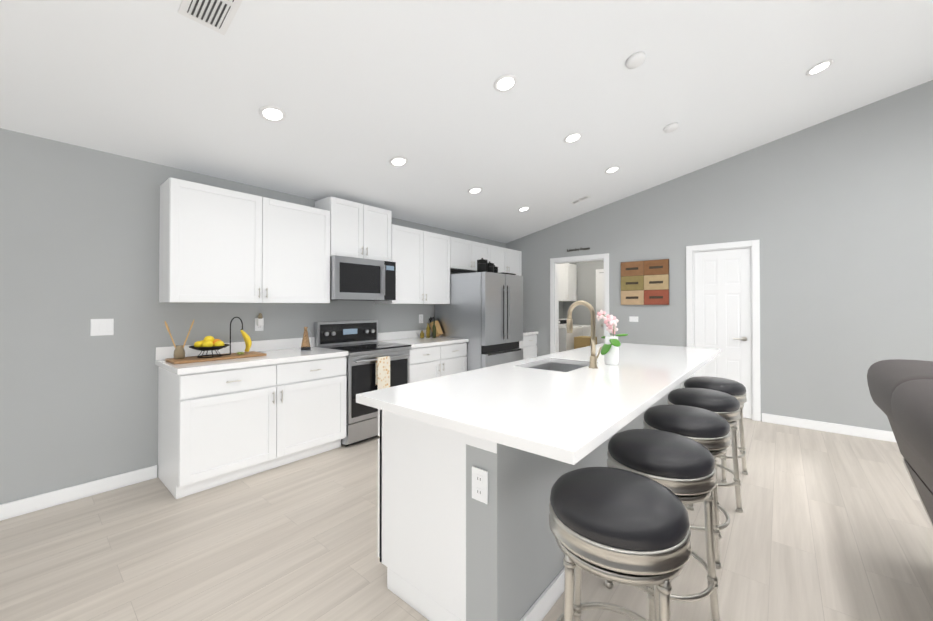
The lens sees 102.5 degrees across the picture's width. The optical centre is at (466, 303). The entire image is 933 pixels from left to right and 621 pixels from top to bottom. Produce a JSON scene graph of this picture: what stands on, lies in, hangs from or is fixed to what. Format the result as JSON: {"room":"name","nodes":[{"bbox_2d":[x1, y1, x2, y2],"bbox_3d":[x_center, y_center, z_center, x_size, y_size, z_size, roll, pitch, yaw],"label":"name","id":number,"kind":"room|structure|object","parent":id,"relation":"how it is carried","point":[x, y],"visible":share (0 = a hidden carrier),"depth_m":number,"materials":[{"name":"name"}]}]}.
{"room":"kitchen","nodes":[
{"label":"kitchen","id":0,"kind":"room"},
{"bbox_2d":[0,128,562,503],"bbox_3d":[-1.580,0.144,4.042,0.120,2.460,12.400,0,-1,40],"label":"wall","id":1,"kind":"structure","parent":0,"point":[79,238],"depth_m":2.65,"materials":[{"name":"grey paint"}]},
{"bbox_2d":[0,465,156,520],"bbox_3d":[-3.969,1.300,1.087,0.013,0.100,4.815,0,-1,40],"label":"baseboard","id":2,"kind":"structure","parent":1,"relation":"attached to","point":[12,509],"depth_m":2.58,"materials":[{"name":"white wood"}]},
{"bbox_2d":[90,319,113,335],"bbox_3d":[-2.624,0.173,2.699,0.008,0.120,0.120,0,-1,40],"label":"switch plate","id":3,"kind":"object","parent":1,"relation":"attached to","point":[100,327],"visible":1,"depth_m":2.70,"materials":[{"name":"white plastic"}]},
{"bbox_2d":[159,178,270,302],"bbox_3d":[-2.072,-0.464,3.113,0.324,0.920,0.696,0,-1,40],"label":"upper cabinet","id":4,"kind":"object","parent":1,"relation":"attached to","point":[218,245],"depth_m":2.96,"materials":[{"name":"white wood"}]},
{"bbox_2d":[155,337,314,360],"bbox_3d":[-2.009,0.399,3.419,0.019,0.100,1.298,0,-1,40],"label":"backsplash","id":5,"kind":"structure","parent":1,"relation":"attached to","point":[161,353],"depth_m":3.36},
{"bbox_2d":[255,318,263,330],"bbox_3d":[-1.942,0.199,3.510,0.008,0.120,0.075,0,-1,40],"label":"electrical outlet","id":6,"kind":"object","parent":1,"relation":"attached to","point":[259,328],"visible":0.54,"depth_m":3.50,"materials":[{"name":"white plastic"}]},
{"bbox_2d":[257,313,263,325],"bbox_3d":[-1.925,0.150,3.495,0.040,0.118,0.050,0,-1,40],"label":"plug-in air freshener","id":7,"kind":"object","parent":6,"relation":"attached to","point":[260,321],"visible":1,"depth_m":3.48,"materials":[{"name":"white plastic"}]},
{"bbox_2d":[271,199,329,302],"bbox_3d":[-1.698,-0.460,3.558,0.324,0.920,0.696,0,-1,40],"label":"upper cabinet","id":8,"kind":"object","parent":1,"relation":"attached to","point":[300,234],"depth_m":3.49,"materials":[{"name":"white wood"}]},
{"bbox_2d":[315,196,391,261],"bbox_3d":[-1.216,-0.768,4.109,0.356,0.595,0.760,0,-1,40],"label":"upper cabinet","id":9,"kind":"object","parent":1,"relation":"attached to","point":[360,230],"visible":0.88,"depth_m":3.97,"materials":[{"name":"white wood"}]},
{"bbox_2d":[330,255,395,300],"bbox_3d":[-1.183,-0.251,4.077,0.441,0.438,0.757,0,-1,40],"label":"microwave","id":10,"kind":"object","parent":9,"relation":"attached to","point":[357,279],"visible":0.9,"depth_m":3.91,"materials":[{"name":"silver metal"}]},
{"bbox_2d":[375,224,449,303],"bbox_3d":[-0.650,-0.450,4.780,0.356,0.920,0.994,0,-1,40],"label":"upper cabinet","id":11,"kind":"object","parent":1,"relation":"attached to","point":[421,258],"visible":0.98,"depth_m":4.65,"materials":[{"name":"white wood"}]},
{"bbox_2d":[419,314,422,322],"bbox_3d":[-0.617,0.212,5.087,0.008,0.120,0.075,0,-1,40],"label":"electrical outlet","id":12,"kind":"object","parent":1,"relation":"attached to","point":[420,318],"visible":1,"depth_m":5.08,"materials":[{"name":"white plastic"}]},
{"bbox_2d":[450,236,493,272],"bbox_3d":[-0.029,-0.689,5.545,0.324,0.430,0.966,0,-1,40],"label":"upper cabinet","id":13,"kind":"object","parent":1,"relation":"attached to","point":[465,255],"depth_m":5.38,"materials":[{"name":"white wood"}]},
{"bbox_2d":[494,246,521,275],"bbox_3d":[0.518,-0.684,6.195,0.324,0.430,0.966,0,-1,40],"label":"upper cabinet","id":14,"kind":"object","parent":1,"relation":"attached to","point":[507,260],"depth_m":6.13,"materials":[{"name":"white wood"}]},
{"bbox_2d":[559,263,570,300],"bbox_3d":[1.837,-0.446,7.759,0.329,0.800,0.582,0,-1,40],"label":"upper cabinet","id":15,"kind":"object","parent":1,"relation":"attached to","point":[567,281],"depth_m":7.75,"materials":[{"name":"white wood"}]},
{"bbox_2d":[571,264,576,300],"bbox_3d":[2.113,-0.443,8.088,0.329,0.800,0.521,0,-1,40],"label":"upper cabinet","id":16,"kind":"object","parent":1,"relation":"attached to","point":[573,267],"depth_m":8.08,"materials":[{"name":"white wood"}]},
{"bbox_2d":[0,418,932,620],"bbox_3d":[1.642,1.401,1.322,8.700,0.100,12.400,0,-1,40],"label":"floor","id":17,"kind":"structure","parent":0,"point":[826,526],"depth_m":2.06,"materials":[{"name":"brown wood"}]},
{"bbox_2d":[156,365,286,498],"bbox_3d":[-1.959,0.925,3.008,0.619,0.880,0.699,0,-1,40],"label":"base cabinet","id":18,"kind":"object","parent":17,"relation":"on","point":[280,403],"depth_m":2.77,"materials":[{"name":"white wood"}]},
{"bbox_2d":[155,345,347,376],"bbox_3d":[-1.769,0.466,3.217,0.646,0.039,1.298,0,-1,40],"label":"countertop","id":19,"kind":"structure","parent":18,"relation":"on","point":[274,356],"depth_m":2.96,"materials":[{"name":"white stone"}]},
{"bbox_2d":[165,351,266,363],"bbox_3d":[-2.005,0.435,3.029,0.270,0.018,0.635,0,-1,40],"label":"cutting board","id":20,"kind":"object","parent":19,"relation":"on","point":[192,359],"visible":0.92,"depth_m":2.94,"materials":[{"name":"brown wood"}]},
{"bbox_2d":[165,320,193,358],"bbox_3d":[-2.199,0.274,2.870,0.183,0.300,0.072,0,-1,-28],"label":"reed diffuser","id":21,"kind":"object","parent":20,"relation":"on","point":[179,351],"visible":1,"depth_m":2.85,"materials":[{"name":"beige glass"}]},
{"bbox_2d":[189,317,251,357],"bbox_3d":[-1.990,0.268,3.041,0.268,0.314,0.430,0,-1,40],"label":"fruit basket","id":22,"kind":"object","parent":20,"relation":"on","point":[207,343],"visible":1,"depth_m":2.96,"materials":[{"name":"black metal"}]},
{"bbox_2d":[300,327,311,350],"bbox_3d":[-1.519,0.335,3.554,0.095,0.225,0.110,0,-1,40],"label":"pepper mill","id":23,"kind":"object","parent":19,"relation":"on","point":[305,345],"visible":1,"depth_m":3.53,"materials":[{"name":"brown wood"}]},
{"bbox_2d":[287,357,346,463],"bbox_3d":[-1.587,0.929,3.450,0.619,0.880,0.699,0,-1,40],"label":"base cabinet","id":24,"kind":"object","parent":17,"relation":"on","point":[316,390],"depth_m":3.30,"materials":[{"name":"white wood"}]},
{"bbox_2d":[314,320,410,445],"bbox_3d":[-1.084,0.786,3.986,0.697,1.175,0.759,0,-1,40],"label":"range","id":25,"kind":"object","parent":17,"relation":"on","point":[361,344],"visible":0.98,"depth_m":3.77,"materials":[{"name":"silver metal"}]},
{"bbox_2d":[376,356,389,389],"bbox_3d":[-0.837,0.724,3.755,0.035,0.375,0.155,0,-1,40],"label":"hanging towel","id":26,"kind":"object","parent":25,"relation":"hanging from","point":[382,372],"visible":0.92,"depth_m":3.74,"materials":[{"name":"beige fabric"}]},
{"bbox_2d":[378,329,468,382],"bbox_3d":[-0.537,0.869,4.675,0.651,1.020,0.996,0,-1,40],"label":"base cabinet","id":27,"kind":"object","parent":17,"relation":"on","point":[431,357],"visible":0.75,"depth_m":4.53,"materials":[{"name":"white wood"}]},
{"bbox_2d":[432,320,435,337],"bbox_3d":[-0.431,0.344,4.987,0.048,0.232,0.047,0,-1,40],"label":"oil bottle","id":28,"kind":"object","parent":27,"relation":"on","point":[434,327],"depth_m":4.97,"materials":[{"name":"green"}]},
{"bbox_2d":[429,317,442,336],"bbox_3d":[-0.425,0.324,5.147,0.202,0.274,0.090,0,-1,40],"label":"knife block","id":29,"kind":"object","parent":27,"relation":"on","point":[439,332],"visible":0.75,"depth_m":5.12,"materials":[{"name":"brown wood"}]},
{"bbox_2d":[435,272,522,370],"bbox_3d":[0.202,0.496,5.300,0.925,1.775,0.900,0,-1,40],"label":"fridge","id":30,"kind":"object","parent":17,"relation":"on","point":[482,312],"visible":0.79,"depth_m":4.92,"materials":[{"name":"silver metal"}]},
{"bbox_2d":[477,258,501,273],"bbox_3d":[0.289,-0.491,4.976,0.143,0.192,0.421,0,-1,37],"label":"canister set","id":31,"kind":"object","parent":30,"relation":"on","point":[483,265],"depth_m":4.82,"materials":[{"name":"black metal"}]},
{"bbox_2d":[373,383,680,620],"bbox_3d":[0.888,0.924,2.843,0.732,0.879,3.276,0,-1,40],"label":"kitchen island","id":32,"kind":"object","parent":17,"relation":"on","point":[449,554],"depth_m":1.56,"materials":[{"name":"white wood"}]},
{"bbox_2d":[472,466,487,503],"bbox_3d":[0.050,0.687,1.415,0.075,0.120,0.008,0,-1,40],"label":"outlet","id":33,"kind":"object","parent":32,"relation":"attached to","point":[480,485],"visible":1,"depth_m":1.41,"materials":[{"name":"white plastic"}]},
{"bbox_2d":[356,343,719,466],"bbox_3d":[0.986,0.463,2.741,1.100,0.040,3.404,0,-1,40],"label":"island countertop","id":34,"kind":"structure","parent":32,"relation":"on","point":[558,416],"depth_m":1.74,"materials":[{"name":"white stone"}]},
{"bbox_2d":[532,359,583,370],"bbox_3d":[0.663,0.584,2.728,0.424,0.226,0.585,0,-1,40],"label":"sink","id":35,"kind":"object","parent":34,"relation":"in","point":[552,365],"depth_m":3.01,"materials":[{"name":"silver metal"}]},
{"bbox_2d":[567,301,601,367],"bbox_3d":[0.819,0.211,2.626,0.227,0.460,0.101,0,-1,40],"label":"faucet","id":36,"kind":"object","parent":34,"relation":"on","point":[593,360],"visible":1,"depth_m":2.55,"materials":[{"name":"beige metal"}]},
{"bbox_2d":[596,310,628,364],"bbox_3d":[1.038,0.244,2.710,0.223,0.396,0.190,0,-1,40],"label":"vase","id":37,"kind":"object","parent":34,"relation":"on","point":[610,349],"visible":1,"depth_m":2.67,"materials":[{"name":"white ceramic"}]},
{"bbox_2d":[519,331,537,359],"bbox_3d":[0.661,0.881,6.098,0.651,1.020,0.913,0,-1,40],"label":"base cabinet","id":38,"kind":"object","parent":17,"relation":"on","point":[527,344],"visible":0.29,"depth_m":6.08,"materials":[{"name":"white wood"}]},
{"bbox_2d":[559,326,581,351],"bbox_3d":[1.761,0.861,7.302,0.730,1.060,0.700,0,-1,40],"label":"washer","id":39,"kind":"object","parent":17,"relation":"on","point":[566,341],"visible":0.15,"depth_m":6.89,"materials":[{"name":"white metal"}]},
{"bbox_2d":[559,318,595,336],"bbox_3d":[2.224,0.865,7.853,0.730,1.060,0.700,0,-1,40],"label":"dryer","id":40,"kind":"object","parent":17,"relation":"on","point":[586,330],"visible":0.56,"depth_m":7.66,"materials":[{"name":"white"}]},
{"bbox_2d":[574,336,596,348],"bbox_3d":[2.182,1.007,6.862,0.300,0.780,0.330,0,-1,40],"label":"box","id":41,"kind":"object","parent":17,"relation":"on","point":[581,341],"visible":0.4,"depth_m":6.75,"materials":[{"name":"brown"}]},
{"bbox_2d":[549,467,691,620],"bbox_3d":[0.496,0.974,1.244,0.434,0.751,0.434,0,-1,40],"label":"stool","id":42,"kind":"object","parent":17,"relation":"on","point":[621,526],"visible":1,"depth_m":1.11,"materials":[{"name":"grey leather"}]},
{"bbox_2d":[605,429,719,620],"bbox_3d":[0.863,0.978,1.681,0.465,0.751,0.465,0,-1,40],"label":"stool","id":43,"kind":"object","parent":17,"relation":"on","point":[682,468],"visible":0.58,"depth_m":1.55,"materials":[{"name":"grey leather"}]},
{"bbox_2d":[643,404,730,568],"bbox_3d":[1.249,0.982,2.140,0.434,0.751,0.434,0,-1,40],"label":"stool","id":44,"kind":"object","parent":17,"relation":"on","point":[709,431],"visible":0.54,"depth_m":1.98,"materials":[{"name":"grey leather"}]},
{"bbox_2d":[667,388,742,512],"bbox_3d":[1.648,0.986,2.614,0.461,0.751,0.461,0,-1,40],"label":"stool","id":45,"kind":"object","parent":17,"relation":"on","point":[726,406],"visible":0.4,"depth_m":2.46,"materials":[{"name":"grey leather"}]},
{"bbox_2d":[683,376,747,482],"bbox_3d":[2.021,0.989,3.058,0.434,0.751,0.434,0,-1,40],"label":"stool","id":46,"kind":"object","parent":17,"relation":"on","point":[736,389],"visible":0.5,"depth_m":2.94,"materials":[{"name":"grey leather"}]},
{"bbox_2d":[867,359,932,525],"bbox_3d":[2.023,0.812,0.843,1.356,1.073,2.250,0,-1,40],"label":"sofa","id":47,"kind":"object","parent":17,"relation":"on","point":[901,392],"visible":1,"depth_m":1.51,"materials":[{"name":"fabric"}]},
{"bbox_2d":[0,0,932,242],"bbox_3d":[0.836,-2.105,0.330,8.620,2.027,9.800,0,-1,40],"label":"ceiling","id":48,"kind":"structure","parent":0,"point":[361,93],"depth_m":2.68,"materials":[{"name":"white paint"}]},
{"bbox_2d":[178,0,242,34],"bbox_3d":[-1.187,-1.462,1.771,0.412,0.098,0.200,0,-1,40],"label":"ceiling vent","id":49,"kind":"object","parent":48,"relation":"in","point":[217,15],"visible":1,"depth_m":1.84,"materials":[{"name":"white metal"}]},
{"bbox_2d":[259,105,285,121],"bbox_3d":[-1.348,-1.316,2.604,0.168,0.042,0.172,0,-1,40],"label":"recessed light","id":50,"kind":"object","parent":48,"relation":"in","point":[272,113],"visible":1,"depth_m":2.60,"materials":[{"name":"white"}]},
{"bbox_2d":[389,156,407,166],"bbox_3d":[-0.627,-1.309,3.461,0.168,0.042,0.172,0,-1,40],"label":"recessed light","id":51,"kind":"object","parent":48,"relation":"in","point":[398,161],"visible":1,"depth_m":3.45,"materials":[{"name":"white"}]},
{"bbox_2d":[468,187,481,193],"bbox_3d":[0.100,-1.302,4.326,0.168,0.042,0.172,0,-1,40],"label":"recessed light","id":52,"kind":"object","parent":48,"relation":"in","point":[474,190],"visible":0.98,"depth_m":4.31,"materials":[{"name":"white"}]},
{"bbox_2d":[494,74,516,91],"bbox_3d":[0.279,-1.570,2.676,0.168,0.042,0.172,0,-1,40],"label":"recessed light","id":53,"kind":"object","parent":48,"relation":"in","point":[506,83],"visible":1,"depth_m":2.67,"materials":[{"name":"white"}]},
{"bbox_2d":[518,206,529,211],"bbox_3d":[0.789,-1.295,5.145,0.168,0.042,0.172,0,-1,40],"label":"recessed light","id":54,"kind":"object","parent":48,"relation":"in","point":[524,208],"visible":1,"depth_m":5.14,"materials":[{"name":"white"}]},
{"bbox_2d":[564,132,581,142],"bbox_3d":[1.006,-1.563,3.541,0.168,0.042,0.172,0,-1,40],"label":"recessed light","id":55,"kind":"object","parent":48,"relation":"in","point":[573,137],"visible":1,"depth_m":3.53,"materials":[{"name":"white"}]},
{"bbox_2d":[570,195,589,203],"bbox_3d":[1.562,-1.420,5.149,0.256,0.063,0.110,0,-1,40],"label":"ceiling vent","id":56,"kind":"object","parent":48,"relation":"in","point":[580,199],"visible":0.98,"depth_m":5.13,"materials":[{"name":"white metal"}]},
{"bbox_2d":[605,166,619,173],"bbox_3d":[1.701,-1.556,4.367,0.168,0.042,0.172,0,-1,40],"label":"recessed light","id":57,"kind":"object","parent":48,"relation":"in","point":[613,169],"visible":0.94,"depth_m":4.36,"materials":[{"name":"white"}]},
{"bbox_2d":[626,52,645,68],"bbox_3d":[1.196,-1.712,2.650,0.130,0.055,0.132,0,-1,40],"label":"smoke detector","id":58,"kind":"object","parent":48,"relation":"attached to","point":[635,60],"visible":0.96,"depth_m":2.62,"materials":[{"name":"white plastic"}]},
{"bbox_2d":[663,122,678,132],"bbox_3d":[1.984,-1.698,3.634,0.130,0.055,0.132,0,-1,40],"label":"smoke detector","id":59,"kind":"object","parent":48,"relation":"attached to","point":[671,127],"visible":1,"depth_m":3.60,"materials":[{"name":"white plastic"}]},
{"bbox_2d":[806,59,833,75],"bbox_3d":[2.905,-1.937,3.083,0.168,0.042,0.172,0,-1,40],"label":"recessed light","id":60,"kind":"object","parent":48,"relation":"in","point":[819,67],"visible":0.98,"depth_m":3.08,"materials":[{"name":"white"}]},
{"bbox_2d":[563,260,603,325],"bbox_3d":[3.143,0.173,7.662,2.450,2.460,0.120,0,-1,40],"label":"wall","id":61,"kind":"structure","parent":0,"point":[586,284],"depth_m":8.07,"materials":[{"name":"white paint"}]},
{"bbox_2d":[596,269,603,343],"bbox_3d":[3.053,0.343,7.646,0.830,2.120,0.016,0,-1,40],"label":"trim","id":62,"kind":"structure","parent":61,"relation":"attached to","point":[598,271],"depth_m":7.88,"materials":[{"name":"white wood"}]},
{"bbox_2d":[599,273,603,343],"bbox_3d":[3.026,0.383,7.614,0.670,2.029,0.085,0,-1,40],"label":"laundry door","id":63,"kind":"structure","parent":61,"relation":"in","point":[601,303],"depth_m":7.81,"materials":[{"name":"white wood"}]},
{"bbox_2d":[506,80,932,431],"bbox_3d":[3.997,-0.758,3.985,8.500,4.262,0.120,0,-1,40],"label":"wall","id":64,"kind":"structure","parent":0,"point":[834,216],"depth_m":4.10,"materials":[{"name":"grey paint"}]},
{"bbox_2d":[567,247,589,251],"bbox_3d":[1.732,-0.831,5.804,0.365,0.057,0.008,0,-1,40],"label":"sign","id":65,"kind":"object","parent":64,"relation":"attached to","point":[575,249],"visible":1,"depth_m":5.82,"materials":[{"name":"brown metal"}]},
{"bbox_2d":[629,316,637,321],"bbox_3d":[2.356,0.224,5.272,0.120,0.075,0.008,0,-1,40],"label":"switch plate","id":66,"kind":"object","parent":64,"relation":"attached to","point":[633,318],"visible":1,"depth_m":5.27,"materials":[{"name":"white plastic"}]},
{"bbox_2d":[621,259,668,304],"bbox_3d":[2.455,-0.282,5.177,0.620,0.610,0.032,0,-1,40],"label":"picture","id":67,"kind":"object","parent":64,"relation":"attached to","point":[646,282],"visible":0.98,"depth_m":5.15,"materials":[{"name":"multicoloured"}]},
{"bbox_2d":[694,248,751,418],"bbox_3d":[3.151,0.358,4.625,0.580,2.029,0.085,0,-1,40],"label":"pantry door","id":68,"kind":"structure","parent":64,"relation":"in","point":[722,292],"depth_m":4.61,"materials":[{"name":"white wood"}]},
{"bbox_2d":[762,413,896,442],"bbox_3d":[5.320,1.313,2.768,4.930,0.100,0.013,0,-1,40],"label":"baseboard","id":69,"kind":"structure","parent":64,"relation":"attached to","point":[876,434],"depth_m":3.98,"materials":[{"name":"white"}]}
]}

